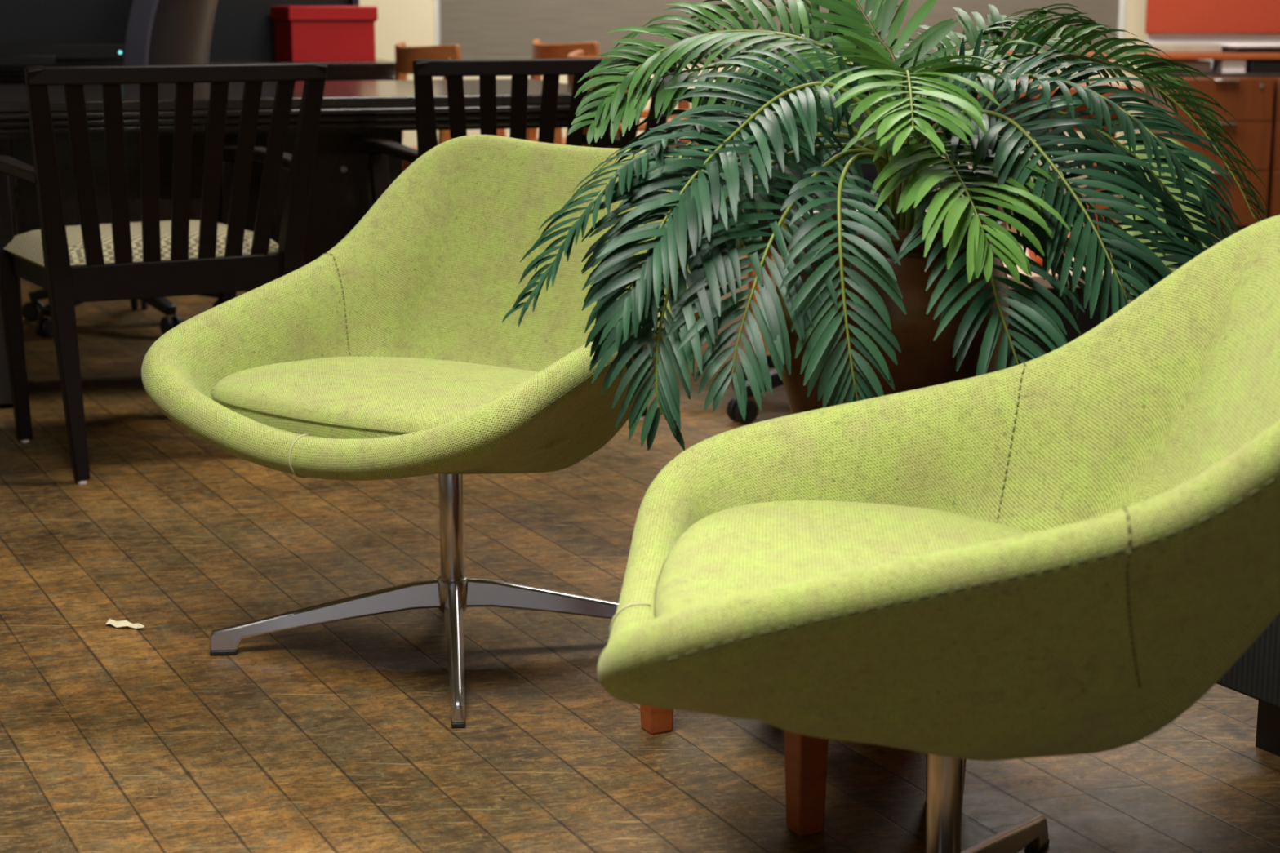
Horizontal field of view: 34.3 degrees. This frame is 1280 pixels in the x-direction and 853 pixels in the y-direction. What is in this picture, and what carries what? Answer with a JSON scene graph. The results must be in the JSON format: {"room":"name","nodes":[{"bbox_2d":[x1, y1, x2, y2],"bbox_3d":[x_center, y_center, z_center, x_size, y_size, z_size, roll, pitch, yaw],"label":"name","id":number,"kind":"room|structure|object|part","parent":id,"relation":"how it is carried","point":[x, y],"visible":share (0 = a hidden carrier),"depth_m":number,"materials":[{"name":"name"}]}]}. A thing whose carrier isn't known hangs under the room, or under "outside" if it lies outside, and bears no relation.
{"room":"office lounge area","nodes":[
{"label":"office lounge area","id":0,"kind":"room"},
{"bbox_2d":[0,206,1279,852],"bbox_3d":[0.200,0.234,3.825,8.800,0.060,12.600,0,12,0],"label":"floor","id":1,"kind":"structure","parent":0,"point":[336,736],"depth_m":2.93,"materials":[{"name":"brown wood"}]},
{"bbox_2d":[14,0,217,337],"bbox_3d":[-1.559,-0.889,6.236,0.710,1.171,0.646,1,12,7],"label":"office chair","id":2,"kind":"object","parent":1,"relation":"on","point":[159,32],"visible":0.34,"depth_m":6.02,"materials":[{"name":"black plastic"}]},
{"bbox_3d":[-1.580,-0.755,6.256,0.480,0.100,0.500,1,12,7],"label":"seat","id":3,"kind":"part","parent":2,"relation":"part of","materials":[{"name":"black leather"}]},
{"bbox_3d":[-1.389,-1.076,5.912,0.176,0.674,0.062,1,12,7],"label":"trim","id":4,"kind":"part","parent":2,"relation":"part of","materials":[{"name":"plastic"}]},
{"bbox_3d":[-1.321,-1.121,6.148,0.228,0.660,0.525,1,12,7],"label":"backrest","id":5,"kind":"part","parent":2,"relation":"part of","materials":[{"name":"black leather"}]},
{"bbox_3d":[-1.329,-1.175,6.393,0.176,0.674,0.062,1,12,7],"label":"trim","id":6,"kind":"part","parent":2,"relation":"part of","materials":[{"name":"plastic"}]},
{"bbox_2d":[106,618,144,628],"bbox_3d":[-0.812,0.312,3.271,0.073,0.007,0.026,6,13,26],"label":"paper scrap","id":7,"kind":"object","parent":1,"relation":"on","point":[122,623],"visible":1,"depth_m":3.27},
{"bbox_2d":[0,61,327,484],"bbox_3d":[-1.052,-0.361,4.471,0.620,0.846,0.586,-7,13,-29],"label":"dining chair","id":8,"kind":"object","parent":1,"relation":"on","point":[90,261],"visible":0.88,"depth_m":4.25,"materials":[{"name":"brown wood"}]},
{"bbox_3d":[-1.393,-0.266,4.581,0.062,0.606,0.040,-7,13,-29],"label":"leg","id":9,"kind":"part","parent":8,"relation":"part of","materials":[{"name":"brown wood"}]},
{"bbox_3d":[-1.308,-0.540,4.322,0.057,0.037,0.473,-7,13,-29],"label":"armrest","id":10,"kind":"part","parent":8,"relation":"part of","materials":[{"name":"brown wood"}]},
{"bbox_3d":[-1.272,-0.332,4.386,0.022,0.062,0.430,-7,13,-29],"label":"rail","id":11,"kind":"part","parent":8,"relation":"part of","materials":[{"name":"brown wood"}]},
{"bbox_3d":[-1.176,-0.299,4.161,0.089,0.841,0.116,-7,13,-29],"label":"leg","id":12,"kind":"part","parent":8,"relation":"part of","materials":[{"name":"brown wood"}]},
{"bbox_3d":[-1.083,-0.405,4.517,0.524,0.058,0.460,-7,13,-29],"label":"seat","id":13,"kind":"part","parent":8,"relation":"part of","materials":[{"name":"fabric"}]},
{"bbox_3d":[-0.919,-0.709,4.163,0.619,0.036,0.053,-7,13,-29],"label":"rail","id":14,"kind":"part","parent":8,"relation":"part of","materials":[{"name":"brown wood"}]},
{"bbox_3d":[-0.961,-0.312,4.321,0.488,0.075,0.038,-7,13,-29],"label":"seat rail","id":15,"kind":"part","parent":8,"relation":"part of","materials":[{"name":"brown wood"}]},
{"bbox_3d":[-0.959,-0.317,4.827,0.062,0.606,0.040,-7,13,-29],"label":"leg","id":16,"kind":"part","parent":8,"relation":"part of","materials":[{"name":"brown wood"}]},
{"bbox_3d":[-0.829,-0.596,4.593,0.057,0.037,0.473,-7,13,-29],"label":"armrest","id":17,"kind":"part","parent":8,"relation":"part of","materials":[{"name":"brown wood"}]},
{"bbox_3d":[-0.716,-0.353,4.421,0.089,0.841,0.116,-7,13,-29],"label":"leg","id":18,"kind":"part","parent":8,"relation":"part of","materials":[{"name":"brown wood"}]},
{"bbox_2d":[0,58,395,235],"bbox_3d":[-2.504,-0.981,7.654,3.200,0.710,0.520,-3,12,-15],"label":"credenza","id":19,"kind":"object","parent":1,"relation":"on","point":[27,214],"visible":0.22,"depth_m":7.64,"materials":[{"name":"brown wood"}]},
{"bbox_2d":[0,0,133,66],"bbox_3d":[-2.220,-1.611,7.244,1.120,0.690,0.100,-3,12,-15],"label":"monitor","id":20,"kind":"object","parent":19,"relation":"on","point":[33,33],"visible":0.68,"depth_m":7.31,"materials":[{"name":"black plastic"}]},
{"bbox_3d":[-2.062,-0.941,7.558,0.740,0.580,0.018,-3,12,-15],"label":"door","id":21,"kind":"part","parent":19,"relation":"part of","materials":[{"name":"brown wood"}]},
{"bbox_3d":[-1.309,-0.982,7.758,0.740,0.580,0.018,-3,12,-15],"label":"door","id":22,"kind":"part","parent":19,"relation":"part of","materials":[{"name":"brown wood"}]},
{"bbox_3d":[-2.504,-1.284,7.592,3.192,0.045,0.512,-3,12,-15],"label":"edge moulding","id":23,"kind":"part","parent":19,"relation":"part of","materials":[{"name":"brown wood"}]},
{"bbox_2d":[54,0,359,61],"bbox_3d":[-2.608,-1.909,7.620,3.120,1.122,0.151,-3,12,-15],"label":"hutch","id":24,"kind":"object","parent":19,"relation":"on","point":[242,29],"visible":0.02,"depth_m":8.05,"materials":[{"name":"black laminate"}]},
{"bbox_3d":[-1.116,-1.978,8.015,0.022,1.100,0.130,-3,12,-15],"label":"panel","id":25,"kind":"part","parent":24,"relation":"part of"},
{"bbox_2d":[270,5,377,62],"bbox_3d":[-1.210,-1.506,7.937,0.342,0.206,0.300,-5,13,-23],"label":"storage box","id":26,"kind":"object","parent":19,"relation":"on","point":[302,33],"visible":1,"depth_m":7.81,"materials":[{"name":"red cardboard"}]},
{"bbox_3d":[-1.210,-1.582,7.921,0.342,0.052,0.300,-5,13,-23],"label":"lid","id":27,"kind":"part","parent":26,"relation":"part of","materials":[{"name":"red cardboard"}]},
{"bbox_2d":[0,78,627,404],"bbox_3d":[-1.100,-0.511,5.428,1.954,0.735,1.024,-4,12,-17],"label":"desk","id":28,"kind":"object","parent":1,"relation":"on","point":[353,113],"visible":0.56,"depth_m":5.14,"materials":[{"name":"brown wood"}]},
{"bbox_3d":[-1.408,-0.745,5.711,0.600,0.240,0.020,-4,12,-17],"label":"modesty panel","id":29,"kind":"part","parent":28,"relation":"part of","materials":[{"name":"brown wood"}]},
{"bbox_3d":[-1.100,-0.812,5.366,1.870,0.050,0.940,-4,12,-17],"label":"frame","id":30,"kind":"part","parent":28,"relation":"part of","materials":[{"name":"brown wood"}]},
{"bbox_3d":[-1.100,-0.821,5.365,1.954,0.048,1.024,-4,12,-17],"label":"edge moulding","id":31,"kind":"part","parent":28,"relation":"part of","materials":[{"name":"brown wood"}]},
{"bbox_2d":[140,134,761,728],"bbox_3d":[-0.260,-0.037,3.131,0.754,0.750,0.758,8,14,35],"label":"lounge chair","id":32,"kind":"object","parent":1,"relation":"on","point":[390,353],"visible":0.88,"depth_m":3.15,"materials":[{"name":"green fabric"}]},
{"bbox_3d":[-0.476,0.285,3.142,0.353,0.101,0.028,-1,12,-6],"label":"leg","id":33,"kind":"part","parent":32,"relation":"part of","materials":[{"name":"silver metal"}]},
{"bbox_2d":[213,356,569,455],"bbox_3d":[-0.322,-0.032,3.045,0.589,0.091,0.452,8,14,35],"label":"seat cushion","id":34,"kind":"object","parent":32,"relation":"on","point":[328,397],"depth_m":2.93,"materials":[{"name":"fabric"}]},
{"bbox_3d":[-0.285,0.144,3.133,0.036,0.205,0.036,-1,12,-6],"label":"post","id":35,"kind":"part","parent":32,"relation":"part of","materials":[{"name":"silver metal"}]},
{"bbox_3d":[-0.265,0.319,2.975,0.028,0.101,0.353,-1,12,-6],"label":"leg","id":36,"kind":"part","parent":32,"relation":"part of","materials":[{"name":"silver metal"}]},
{"bbox_3d":[-0.095,0.277,3.181,0.353,0.101,0.028,-1,12,-6],"label":"leg","id":37,"kind":"part","parent":32,"relation":"part of","materials":[{"name":"silver metal"}]},
{"bbox_2d":[395,41,562,171],"bbox_3d":[-0.587,-0.900,7.138,0.508,0.833,0.540,-6,13,-27],"label":"wooden armchair","id":38,"kind":"object","parent":1,"relation":"on","point":[405,55],"visible":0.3,"depth_m":6.90,"materials":[{"name":"brown wood"}]},
{"bbox_3d":[-0.858,-0.900,7.236,0.119,0.793,0.040,-6,13,-27],"label":"leg","id":39,"kind":"part","parent":38,"relation":"part of","materials":[{"name":"brown wood"}]},
{"bbox_3d":[-0.676,-0.925,7.334,0.400,0.060,0.024,-6,13,-27],"label":"rail","id":40,"kind":"part","parent":38,"relation":"part of","materials":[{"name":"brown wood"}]},
{"bbox_3d":[-0.575,-0.931,7.139,0.440,0.050,0.440,-6,13,-27],"label":"seat","id":41,"kind":"part","parent":38,"relation":"part of","materials":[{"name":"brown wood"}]},
{"bbox_3d":[-0.748,-1.241,6.981,0.110,0.101,0.514,-6,13,-27],"label":"rail","id":42,"kind":"part","parent":38,"relation":"part of","materials":[{"name":"brown wood"}]},
{"bbox_3d":[-0.659,-0.825,6.870,0.119,0.793,0.040,-6,13,-27],"label":"leg","id":43,"kind":"part","parent":38,"relation":"part of","materials":[{"name":"brown wood"}]},
{"bbox_3d":[-0.499,-0.865,7.462,0.056,0.631,0.041,-6,13,-27],"label":"leg","id":44,"kind":"part","parent":38,"relation":"part of","materials":[{"name":"brown wood"}]},
{"bbox_3d":[-0.280,-0.782,7.060,0.056,0.631,0.041,-6,13,-27],"label":"leg","id":45,"kind":"part","parent":38,"relation":"part of","materials":[{"name":"brown wood"}]},
{"bbox_2d":[363,57,677,419],"bbox_3d":[-0.301,-0.456,4.936,0.620,0.846,0.586,-5,12,-22],"label":"dining chair","id":46,"kind":"object","parent":1,"relation":"on","point":[487,70],"visible":0.28,"depth_m":4.60,"materials":[{"name":"brown wood"}]},
{"bbox_3d":[-0.626,-0.371,5.093,0.062,0.606,0.040,-5,12,-22],"label":"leg","id":47,"kind":"part","parent":46,"relation":"part of","materials":[{"name":"brown wood"}]},
{"bbox_3d":[-0.570,-0.643,4.824,0.057,0.037,0.473,-5,12,-22],"label":"armrest","id":48,"kind":"part","parent":46,"relation":"part of","materials":[{"name":"brown wood"}]},
{"bbox_3d":[-0.468,-0.399,4.646,0.089,0.841,0.116,-5,12,-22],"label":"leg","id":49,"kind":"part","parent":46,"relation":"part of","materials":[{"name":"brown wood"}]},
{"bbox_3d":[-0.201,-0.801,4.613,0.619,0.036,0.053,-5,12,-22],"label":"rail","id":50,"kind":"part","parent":46,"relation":"part of","materials":[{"name":"brown wood"}]},
{"bbox_3d":[-0.057,-0.685,5.027,0.057,0.037,0.473,-5,12,-22],"label":"armrest","id":51,"kind":"part","parent":46,"relation":"part of","materials":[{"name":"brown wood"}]},
{"bbox_3d":[0.025,-0.439,4.841,0.089,0.841,0.116,-5,12,-22],"label":"leg","id":52,"kind":"part","parent":46,"relation":"part of","materials":[{"name":"brown wood"}]},
{"bbox_2d":[525,39,689,146],"bbox_3d":[-0.142,-0.997,7.609,0.508,0.833,0.540,-6,13,-27],"label":"wooden armchair","id":53,"kind":"object","parent":1,"relation":"on","point":[540,51],"visible":0.13,"depth_m":7.38,"materials":[{"name":"brown wood"}]},
{"bbox_3d":[-0.413,-0.996,7.707,0.119,0.793,0.040,-6,13,-27],"label":"leg","id":54,"kind":"part","parent":53,"relation":"part of","materials":[{"name":"brown wood"}]},
{"bbox_3d":[-0.303,-1.338,7.451,0.110,0.101,0.514,-6,13,-27],"label":"rail","id":55,"kind":"part","parent":53,"relation":"part of","materials":[{"name":"brown wood"}]},
{"bbox_3d":[-0.130,-1.028,7.609,0.440,0.050,0.440,-6,13,-27],"label":"seat","id":56,"kind":"part","parent":53,"relation":"part of","materials":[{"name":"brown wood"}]},
{"bbox_3d":[0.165,-0.879,7.530,0.056,0.631,0.041,-6,13,-27],"label":"leg","id":57,"kind":"part","parent":53,"relation":"part of","materials":[{"name":"brown wood"}]},
{"bbox_2d":[565,49,764,352],"bbox_3d":[0.037,-0.647,5.906,0.508,0.833,0.540,-4,12,-18],"label":"wooden armchair","id":58,"kind":"object","parent":1,"relation":"on","point":[579,53],"visible":0.07,"depth_m":5.79,"materials":[{"name":"brown wood"}]},
{"bbox_3d":[-0.157,-0.816,5.807,0.052,0.100,0.402,-4,12,-18],"label":"rail","id":59,"kind":"part","parent":58,"relation":"part of","materials":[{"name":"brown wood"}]},
{"bbox_3d":[-0.137,-0.994,5.777,0.110,0.101,0.514,-4,12,-18],"label":"rail","id":60,"kind":"part","parent":58,"relation":"part of","materials":[{"name":"brown wood"}]},
{"bbox_3d":[-0.082,-0.575,5.654,0.119,0.793,0.040,-4,12,-18],"label":"leg","id":61,"kind":"part","parent":58,"relation":"part of","materials":[{"name":"brown wood"}]},
{"bbox_3d":[0.147,-0.825,5.649,0.433,0.034,0.063,-3,12,-16],"label":"armrest","id":62,"kind":"part","parent":58,"relation":"part of","materials":[{"name":"brown wood"}]},
{"bbox_3d":[-0.001,-0.916,6.096,0.433,0.034,0.063,-4,12,-20],"label":"armrest","id":63,"kind":"part","parent":58,"relation":"part of","materials":[{"name":"brown wood"}]},
{"bbox_3d":[0.322,-0.519,5.777,0.056,0.631,0.041,-4,12,-18],"label":"leg","id":64,"kind":"part","parent":58,"relation":"part of","materials":[{"name":"brown wood"}]},
{"bbox_2d":[630,535,966,836],"bbox_3d":[0.199,0.305,2.658,0.256,0.270,0.444,-6,13,-26],"label":"side table","id":65,"kind":"object","parent":1,"relation":"on","point":[806,757],"visible":0.2,"depth_m":2.45,"materials":[{"name":"brown wood"}]},
{"bbox_3d":[0.021,0.292,2.787,0.046,0.245,0.046,-6,13,-26],"label":"leg","id":66,"kind":"part","parent":65,"relation":"part of","materials":[{"name":"brown wood"}]},
{"bbox_3d":[0.196,0.362,2.444,0.046,0.245,0.046,-6,13,-26],"label":"leg","id":67,"kind":"part","parent":65,"relation":"part of","materials":[{"name":"brown wood"}]},
{"bbox_3d":[0.378,0.344,2.533,0.046,0.245,0.046,-6,13,-26],"label":"leg","id":68,"kind":"part","parent":65,"relation":"part of","materials":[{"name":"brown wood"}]},
{"bbox_2d":[718,70,995,424],"bbox_3d":[0.484,-0.435,4.949,0.646,0.800,0.710,-4,12,-20],"label":"office chair","id":69,"kind":"object","parent":1,"relation":"on","point":[869,171],"visible":0.08,"depth_m":4.86,"materials":[{"name":"black plastic"}]},
{"bbox_3d":[0.239,-0.572,4.830,0.074,0.203,0.404,-4,12,-20],"label":"armrest","id":70,"kind":"part","parent":69,"relation":"part of","materials":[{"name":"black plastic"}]},
{"bbox_3d":[0.411,-0.727,5.124,0.525,0.300,0.228,-4,12,-20],"label":"backrest","id":71,"kind":"part","parent":69,"relation":"part of","materials":[{"name":"black leather"}]},
{"bbox_3d":[0.500,-0.481,4.924,0.500,0.100,0.480,-4,12,-20],"label":"seat","id":72,"kind":"part","parent":69,"relation":"part of","materials":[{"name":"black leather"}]},
{"bbox_3d":[0.747,-0.609,5.012,0.074,0.203,0.404,-4,12,-20],"label":"armrest","id":73,"kind":"part","parent":69,"relation":"part of","materials":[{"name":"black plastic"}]},
{"bbox_2d":[502,0,1269,450],"bbox_3d":[0.343,-0.134,2.784,0.989,1.080,0.762,1,12,3],"label":"potted palm","id":74,"kind":"object","parent":1,"relation":"on","point":[899,295],"visible":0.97,"depth_m":2.52,"materials":[{"name":"green plant"}]},
{"bbox_3d":[0.085,-0.281,2.617,0.536,0.228,0.066,-6,13,-27],"label":"stem","id":75,"kind":"part","parent":74,"relation":"part of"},
{"bbox_3d":[0.141,-0.369,2.816,0.396,0.248,0.113,1,12,7],"label":"stem","id":76,"kind":"part","parent":74,"relation":"part of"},
{"bbox_3d":[0.144,-0.384,2.780,0.382,0.292,0.129,0,12,0],"label":"stem","id":77,"kind":"part","parent":74,"relation":"part of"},
{"bbox_3d":[0.149,-0.295,2.598,0.352,0.268,0.271,0,12,0],"label":"stem","id":78,"kind":"part","parent":74,"relation":"part of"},
{"bbox_3d":[0.180,-0.192,2.588,0.406,0.313,0.047,-11,16,-42],"label":"stem","id":79,"kind":"part","parent":74,"relation":"part of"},
{"bbox_3d":[0.243,-0.427,2.913,0.079,0.322,0.344,-10,16,-41],"label":"stem","id":80,"kind":"part","parent":74,"relation":"part of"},
{"bbox_3d":[0.170,-0.338,2.798,0.337,0.196,0.065,2,12,7],"label":"stem","id":81,"kind":"part","parent":74,"relation":"part of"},
{"bbox_3d":[0.155,-0.243,2.609,0.419,0.245,0.048,-8,14,-33],"label":"stem","id":82,"kind":"part","parent":74,"relation":"part of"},
{"bbox_3d":[0.230,-0.210,2.574,0.038,0.260,0.377,8,14,34],"label":"stem","id":83,"kind":"part","parent":74,"relation":"part of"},
{"bbox_3d":[0.281,-0.197,2.582,0.042,0.283,0.306,3,12,16],"label":"stem","id":84,"kind":"part","parent":74,"relation":"part of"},
{"bbox_3d":[0.308,-0.443,2.792,0.025,0.404,0.186,-6,13,-27],"label":"stem","id":85,"kind":"part","parent":74,"relation":"part of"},
{"bbox_2d":[775,208,1008,414],"bbox_3d":[0.340,0.055,2.849,0.316,0.683,0.316,0,12,0],"label":"pot","id":86,"kind":"object","parent":74,"relation":"attached to","point":[922,362],"depth_m":2.67,"materials":[{"name":"brown ceramic"}]},
{"bbox_3d":[0.332,-0.322,2.594,0.013,0.246,0.293,1,12,6],"label":"stem","id":87,"kind":"part","parent":74,"relation":"part of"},
{"bbox_3d":[0.378,-0.278,2.586,0.016,0.165,0.327,-2,12,-9],"label":"stem","id":88,"kind":"part","parent":74,"relation":"part of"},
{"bbox_3d":[0.400,-0.193,2.583,0.033,0.251,0.322,-3,12,-16],"label":"stem","id":89,"kind":"part","parent":74,"relation":"part of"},
{"bbox_3d":[0.488,-0.416,2.927,0.407,0.295,0.062,-11,16,-43],"label":"stem","id":90,"kind":"part","parent":74,"relation":"part of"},
{"bbox_3d":[0.443,-0.273,2.621,0.033,0.168,0.300,-8,14,-35],"label":"stem","id":91,"kind":"part","parent":74,"relation":"part of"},
{"bbox_3d":[0.475,-0.272,2.588,0.231,0.243,0.301,0,12,0],"label":"stem","id":92,"kind":"part","parent":74,"relation":"part of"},
{"bbox_3d":[0.563,-0.398,2.877,0.490,0.280,0.095,-5,13,-25],"label":"stem","id":93,"kind":"part","parent":74,"relation":"part of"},
{"bbox_3d":[0.524,-0.264,2.642,0.379,0.181,0.048,6,13,28],"label":"stem","id":94,"kind":"part","parent":74,"relation":"part of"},
{"bbox_3d":[0.566,-0.329,2.796,0.405,0.212,0.075,-1,12,-3],"label":"stem","id":95,"kind":"part","parent":74,"relation":"part of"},
{"bbox_3d":[0.536,-0.325,2.626,0.422,0.239,0.040,7,14,31],"label":"stem","id":96,"kind":"part","parent":74,"relation":"part of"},
{"bbox_3d":[0.591,-0.365,2.762,0.446,0.262,0.084,1,12,5],"label":"stem","id":97,"kind":"part","parent":74,"relation":"part of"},
{"bbox_2d":[597,214,1279,852],"bbox_3d":[0.347,0.188,2.037,0.770,0.750,0.764,1,12,4],"label":"lounge chair","id":98,"kind":"object","parent":1,"relation":"on","point":[1062,551],"visible":1,"depth_m":1.91,"materials":[{"name":"green fabric"}]},
{"bbox_2d":[655,500,1030,723],"bbox_3d":[0.243,0.175,2.038,0.452,0.091,0.589,1,12,4],"label":"seat cushion","id":99,"kind":"object","parent":98,"relation":"on","point":[706,551],"depth_m":2.06,"materials":[{"name":"fabric"}]},
{"bbox_3d":[0.305,0.362,2.073,0.036,0.205,0.036,6,13,26],"label":"post","id":100,"kind":"part","parent":98,"relation":"part of","materials":[{"name":"silver metal"}]},
{"bbox_3d":[0.392,0.464,2.268,0.028,0.101,0.353,6,13,26],"label":"leg","id":101,"kind":"part","parent":98,"relation":"part of","materials":[{"name":"silver metal"}]},
{"bbox_2d":[764,71,1143,278],"bbox_3d":[0.840,-0.676,6.272,0.920,0.740,1.300,-1,12,-6],"label":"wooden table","id":102,"kind":"object","parent":1,"relation":"on","point":[1072,91],"visible":0.11,"depth_m":5.66,"materials":[{"name":"brown wood"}]},
{"bbox_3d":[0.404,-0.741,6.787,0.060,0.660,0.060,-1,12,-6],"label":"leg","id":103,"kind":"part","parent":102,"relation":"part of","materials":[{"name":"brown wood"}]},
{"bbox_3d":[1.159,-0.757,6.865,0.060,0.660,0.060,-1,12,-6],"label":"leg","id":104,"kind":"part","parent":102,"relation":"part of","materials":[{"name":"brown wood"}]},
{"bbox_3d":[1.276,-0.533,5.774,0.060,0.660,0.060,-1,12,-6],"label":"leg","id":105,"kind":"part","parent":102,"relation":"part of","materials":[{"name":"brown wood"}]},
{"bbox_2d":[1002,247,1133,368],"bbox_3d":[0.720,-0.116,4.264,0.460,0.450,0.460,-2,12,-10],"label":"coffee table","id":106,"kind":"object","parent":1,"relation":"on","point":[1084,323],"visible":0.02,"depth_m":4.06,"materials":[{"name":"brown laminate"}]},
{"bbox_2d":[1026,233,1070,266],"bbox_3d":[0.815,-0.351,4.134,0.092,0.062,0.092,0,12,0],"label":"bowl","id":107,"kind":"object","parent":106,"relation":"on","point":[1037,259],"visible":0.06,"depth_m":4.12,"materials":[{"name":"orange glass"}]},
{"bbox_2d":[933,50,1279,59],"bbox_3d":[2.550,-1.286,9.220,2.900,0.749,0.580,0,12,0],"label":"countertop","id":108,"kind":"structure","parent":1,"relation":"on","point":[1223,55],"depth_m":8.86,"materials":[{"name":"brown wood"}]},
{"bbox_2d":[1142,43,1222,52],"bbox_3d":[2.420,-1.692,9.249,0.300,0.034,0.220,0,12,0],"label":"tray","id":109,"kind":"object","parent":108,"relation":"on","point":[1165,47],"visible":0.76,"depth_m":9.14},
{"bbox_2d":[1213,43,1279,52],"bbox_3d":[2.800,-1.677,9.170,0.440,0.035,0.280,-1,12,-6],"label":"laptop","id":110,"kind":"object","parent":108,"relation":"on","point":[1227,47],"visible":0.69,"depth_m":9.03,"materials":[{"name":"silver plastic"}]},
{"bbox_3d":[2.800,-1.688,9.168,0.440,0.012,0.280,-1,12,-6],"label":"lid","id":111,"kind":"part","parent":110,"relation":"part of","materials":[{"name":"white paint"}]},
{"bbox_2d":[1121,139,1210,273],"bbox_3d":[1.825,-0.744,7.197,0.270,0.500,0.120,-2,12,-8],"label":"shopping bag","id":112,"kind":"object","parent":1,"relation":"on","point":[1141,156],"visible":0.06,"depth_m":7.13,"materials":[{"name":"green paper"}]},
{"bbox_2d":[1146,74,1275,231],"bbox_3d":[2.475,-1.198,9.035,0.420,0.650,0.497,0,12,0],"label":"wooden cabinet","id":113,"kind":"object","parent":1,"relation":"on","point":[1249,99],"visible":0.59,"depth_m":8.79,"materials":[{"name":"brown wood"}]},
{"bbox_3d":[2.475,-1.080,8.817,0.100,0.010,0.022,0,12,0],"label":"handle","id":114,"kind":"part","parent":113,"relation":"part of","materials":[{"name":"silver metal"}]},
{"bbox_3d":[2.475,-1.194,8.812,0.412,0.203,0.018,0,12,0],"label":"drawer","id":115,"kind":"part","parent":113,"relation":"part of","materials":[{"name":"brown wood"}]},
{"bbox_3d":[2.475,-1.284,8.775,0.100,0.010,0.022,0,12,0],"label":"handle","id":116,"kind":"part","parent":113,"relation":"part of","materials":[{"name":"silver metal"}]},
{"bbox_3d":[2.475,-1.384,8.773,0.412,0.175,0.018,0,12,0],"label":"drawer","id":117,"kind":"part","parent":113,"relation":"part of","materials":[{"name":"brown wood"}]},
{"bbox_3d":[2.475,-1.460,8.739,0.100,0.010,0.022,0,12,0],"label":"handle","id":118,"kind":"part","parent":113,"relation":"part of","materials":[{"name":"silver metal"}]},
{"bbox_3d":[2.475,-0.977,8.856,0.412,0.230,0.018,0,12,0],"label":"drawer","id":119,"kind":"part","parent":113,"relation":"part of","materials":[{"name":"brown wood"}]},
{"bbox_2d":[1142,0,1279,117],"bbox_3d":[3.150,-1.956,9.434,1.686,1.975,0.060,0,12,0],"label":"panel","id":120,"kind":"object","parent":1,"relation":"on","point":[1162,16],"visible":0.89,"depth_m":9.43,"materials":[{"name":"orange fabric"}]},
{"bbox_2d":[1216,613,1279,756],"bbox_3d":[1.232,0.134,2.571,0.730,0.640,0.720,-6,13,-28],"label":"chair","id":121,"kind":"object","parent":1,"relation":"on","point":[1255,674],"visible":0.03,"depth_m":2.67,"materials":[{"name":"fabric"}]},
{"bbox_3d":[1.223,0.209,2.581,0.700,0.320,0.720,-6,13,-28],"label":"seat","id":122,"kind":"part","parent":121,"relation":"part of","materials":[{"name":"fabric"}]},
{"bbox_2d":[1247,74,1279,218],"bbox_3d":[2.910,-1.198,9.035,0.420,0.650,0.497,0,12,0],"label":"drawer unit","id":123,"kind":"object","parent":1,"relation":"on","point":[1273,189],"visible":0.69,"depth_m":8.84,"materials":[{"name":"brown wood"}]},
{"bbox_3d":[2.910,-0.977,8.856,0.412,0.230,0.018,0,12,0],"label":"drawer","id":124,"kind":"part","parent":123,"relation":"part of","materials":[{"name":"brown wood"}]},
{"bbox_3d":[2.910,-1.194,8.812,0.412,0.203,0.018,0,12,0],"label":"drawer","id":125,"kind":"part","parent":123,"relation":"part of","materials":[{"name":"brown wood"}]},
{"bbox_3d":[2.910,-1.384,8.773,0.412,0.175,0.018,0,12,0],"label":"drawer","id":126,"kind":"part","parent":123,"relation":"part of","materials":[{"name":"brown wood"}]},
{"bbox_2d":[359,0,1279,206],"bbox_3d":[0.200,-2.503,9.797,8.800,2.900,0.200,0,12,0],"label":"wall","id":127,"kind":"structure","parent":0,"point":[412,22],"depth_m":9.83,"materials":[{"name":"beige paint"}]},
{"bbox_2d":[434,0,1124,60],"bbox_3d":[0.662,-2.585,9.724,3.275,1.710,0.090,0,12,0],"label":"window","id":128,"kind":"structure","parent":127,"relation":"in","point":[437,2],"depth_m":9.84,"materials":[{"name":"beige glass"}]},
{"bbox_2d":[440,0,795,60],"bbox_3d":[-0.098,-2.516,9.677,1.691,1.586,0.010,0,12,0],"label":"roller shade","id":129,"kind":"object","parent":128,"relation":"attached to","point":[482,28],"visible":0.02,"depth_m":9.80,"materials":[{"name":"fabric"}]},
{"bbox_2d":[805,0,1119,48],"bbox_3d":[1.522,-2.570,9.666,1.481,1.586,0.010,0,12,0],"label":"roller shade","id":130,"kind":"object","parent":128,"relation":"attached to","point":[1105,12],"visible":0.27,"depth_m":9.79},
{"bbox_2d":[1116,0,1148,197],"bbox_3d":[2.345,-2.474,9.660,0.100,2.900,0.080,0,12,0],"label":"trim","id":131,"kind":"structure","parent":127,"relation":"attached to","point":[1135,10],"depth_m":9.75,"materials":[{"name":"beige paint"}]},
{"bbox_2d":[1148,59,1211,72],"bbox_3d":[2.360,-1.579,9.068,0.200,0.050,0.300,0,12,0],"label":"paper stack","id":132,"kind":"object","parent":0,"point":[1203,66],"visible":0.39,"depth_m":8.92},
{"bbox_2d":[1212,59,1245,73],"bbox_3d":[2.550,-1.562,8.969,0.100,0.058,0.160,0,12,0],"label":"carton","id":133,"kind":"object","parent":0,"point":[1223,66],"visible":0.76,"depth_m":8.89,"materials":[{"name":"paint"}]},
{"bbox_2d":[1244,59,1279,72],"bbox_3d":[2.760,-1.571,9.028,0.280,0.050,0.300,0,12,0],"label":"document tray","id":134,"kind":"object","parent":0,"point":[1251,65],"visible":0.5,"depth_m":8.88,"materials":[{"name":"black plastic"}]}
]}

